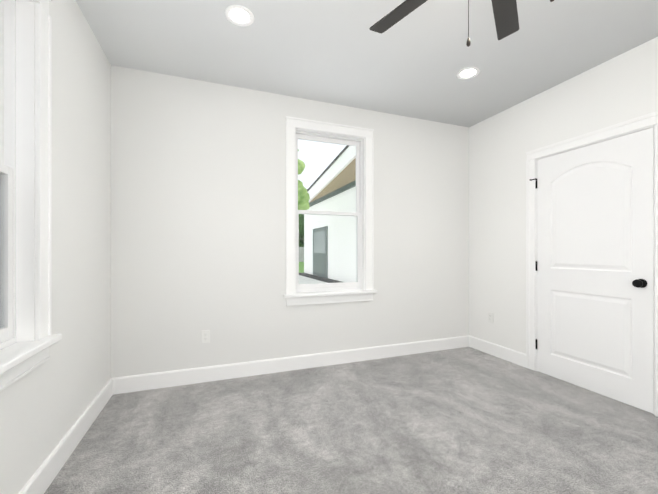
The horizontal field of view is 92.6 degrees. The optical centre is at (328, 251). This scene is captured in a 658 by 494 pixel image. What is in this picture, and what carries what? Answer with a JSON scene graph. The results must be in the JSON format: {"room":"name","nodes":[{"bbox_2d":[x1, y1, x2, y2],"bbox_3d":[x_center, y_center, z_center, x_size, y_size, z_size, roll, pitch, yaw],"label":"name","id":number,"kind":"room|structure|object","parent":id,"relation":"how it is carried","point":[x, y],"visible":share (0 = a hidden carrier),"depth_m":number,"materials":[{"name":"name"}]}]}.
{"room":"empty bedroom","nodes":[
{"label":"empty bedroom","id":0,"kind":"room"},
{"bbox_2d":[0,0,110,493],"bbox_3d":[-1.126,-0.175,0.603,0.150,2.670,4.100,0,0,-20],"label":"wall","id":1,"kind":"structure","parent":0,"point":[44,405],"depth_m":1.85,"materials":[{"name":"white paint"}]},
{"bbox_2d":[0,0,61,391],"bbox_3d":[-1.277,-0.359,1.085,0.217,1.782,1.002,0,0,-20],"label":"window","id":2,"kind":"structure","parent":1,"relation":"in","point":[7,172],"depth_m":1.44,"materials":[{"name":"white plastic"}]},
{"bbox_2d":[18,378,112,493],"bbox_3d":[-1.048,1.094,0.632,0.016,0.132,4.100,0,0,-20],"label":"baseboard","id":3,"kind":"structure","parent":1,"relation":"attached to","point":[44,475],"depth_m":1.74,"materials":[{"name":"white wood"}]},
{"bbox_2d":[111,65,468,377],"bbox_3d":[-0.056,-0.175,3.266,4.010,2.670,0.150,0,0,-20],"label":"wall","id":4,"kind":"structure","parent":0,"point":[198,206],"depth_m":2.91,"materials":[{"name":"white paint"}]},
{"bbox_2d":[201,330,209,342],"bbox_3d":[-1.097,0.760,2.795,0.070,0.114,0.009,0,0,-20],"label":"electrical outlet","id":5,"kind":"object","parent":4,"relation":"attached to","point":[205,336],"visible":1,"depth_m":2.79,"materials":[{"name":"white plastic"}]},
{"bbox_2d":[112,335,469,394],"bbox_3d":[-0.027,1.094,3.189,3.710,0.132,0.016,0,0,-20],"label":"baseboard","id":6,"kind":"structure","parent":4,"relation":"attached to","point":[140,382],"depth_m":2.99,"materials":[{"name":"white wood"}]},
{"bbox_2d":[283,116,376,305],"bbox_3d":[0.008,-0.384,3.258,1.002,1.832,0.210,0,0,-20],"label":"window","id":7,"kind":"structure","parent":4,"relation":"in","point":[329,286],"depth_m":3.26,"materials":[{"name":"white plastic"}]},
{"bbox_2d":[44,347,657,493],"bbox_3d":[0.684,1.220,1.274,4.010,0.120,4.400,0,0,-20],"label":"floor","id":8,"kind":"structure","parent":0,"point":[466,420],"depth_m":1.97,"materials":[{"name":"carpet"}]},
{"bbox_2d":[76,0,657,126],"bbox_3d":[0.684,-1.570,1.274,4.010,0.120,4.400,0,0,-20],"label":"ceiling","id":9,"kind":"structure","parent":0,"point":[412,64],"depth_m":2.32,"materials":[{"name":"paint"}]},
{"bbox_2d":[224,5,253,25],"bbox_3d":[-0.574,-1.507,2.018,0.184,0.005,0.184,0,0,-20],"label":"recessed light","id":10,"kind":"object","parent":9,"relation":"in","point":[238,15],"visible":1,"depth_m":2.01,"materials":[{"name":"white plastic"}]},
{"bbox_2d":[369,0,553,46],"bbox_3d":[0.635,-1.182,1.269,1.236,0.655,1.299,0,0,-20],"label":"fan","id":11,"kind":"object","parent":9,"relation":"hanging from","point":[505,12],"visible":1,"depth_m":1.69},
{"bbox_2d":[456,67,479,78],"bbox_3d":[1.180,-1.507,2.669,0.184,0.005,0.184,0,0,-20],"label":"recessed light","id":12,"kind":"object","parent":9,"relation":"in","point":[468,72],"visible":1,"depth_m":2.67,"materials":[{"name":"white plastic"}]},
{"bbox_2d":[469,37,657,353],"bbox_3d":[2.493,-0.175,1.946,0.150,2.670,4.100,0,0,-20],"label":"wall","id":13,"kind":"structure","parent":0,"point":[623,87],"depth_m":3.24,"materials":[{"name":"white paint"}]},
{"bbox_2d":[488,312,493,322],"bbox_3d":[1.818,0.745,3.535,0.009,0.114,0.070,0,0,-20],"label":"electrical outlet","id":14,"kind":"object","parent":13,"relation":"attached to","point":[491,317],"visible":1,"depth_m":3.53,"materials":[{"name":"white plastic"}]},
{"bbox_2d":[469,336,525,367],"bbox_3d":[1.836,1.094,3.477,0.016,0.132,0.741,0,0,-20],"label":"baseboard","id":15,"kind":"structure","parent":13,"relation":"attached to","point":[507,354],"depth_m":3.43,"materials":[{"name":"white wood"}]},
{"bbox_2d":[530,127,653,413],"bbox_3d":[2.136,0.138,2.656,0.101,2.038,0.908,0,0,-20],"label":"door","id":16,"kind":"structure","parent":13,"relation":"in","point":[594,265],"depth_m":2.55,"materials":[{"name":"white painted wood"},{"name":"black metal"}]},
{"bbox_2d":[526,111,657,416],"bbox_3d":[2.217,0.090,2.658,0.171,2.141,1.053,0,0,-20],"label":"door frame","id":17,"kind":"structure","parent":13,"relation":"attached to","point":[637,123],"depth_m":2.86,"materials":[{"name":"white wood"}]},
{"label":"outside","id":18,"kind":"structure","parent":0,"visible":0},
{"bbox_2d":[299,262,303,272],"bbox_3d":[-9.922,1.542,38.884,70.000,0.110,38.000,0,0,-20],"label":"lawn","id":19,"kind":"structure","parent":18,"point":[301,265],"depth_m":30.41,"materials":[{"name":"green plant"}]},
{"bbox_2d":[299,247,303,261],"bbox_3d":[-6.000,0.466,42.687,40.000,2.060,0.400,0,0,-20],"label":"fence","id":20,"kind":"object","parent":19,"relation":"on","point":[302,257],"depth_m":43.30,"materials":[{"name":"grey wood"}]},
{"bbox_2d":[299,214,303,246],"bbox_3d":[-7.649,-3.019,46.567,36.575,10.449,9.849,0,0,-20],"label":"hedge","id":21,"kind":"object","parent":19,"relation":"on","point":[301,228],"depth_m":44.24,"materials":[{"name":"green plant"}]},
{"bbox_2d":[298,150,309,209],"bbox_3d":[-2.619,-2.074,13.810,3.942,7.146,3.018,0,0,-20],"label":"tree","id":22,"kind":"object","parent":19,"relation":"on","point":[304,206],"depth_m":13.92,"materials":[{"name":"green plant"}]},
{"bbox_2d":[299,275,343,292],"bbox_3d":[2.606,1.550,5.134,70.000,0.100,34.000,0,0,-20],"label":"patio","id":23,"kind":"structure","parent":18,"point":[304,279],"depth_m":15.52,"materials":[{"name":"concrete"}]},
{"bbox_2d":[299,145,355,282],"bbox_3d":[3.632,-1.887,15.515,7.350,6.772,14.750,0,0,-20],"label":"neighbouring house","id":24,"kind":"structure","parent":23,"relation":"on","point":[339,206],"depth_m":15.04,"materials":[{"name":"white paint"}]}
]}

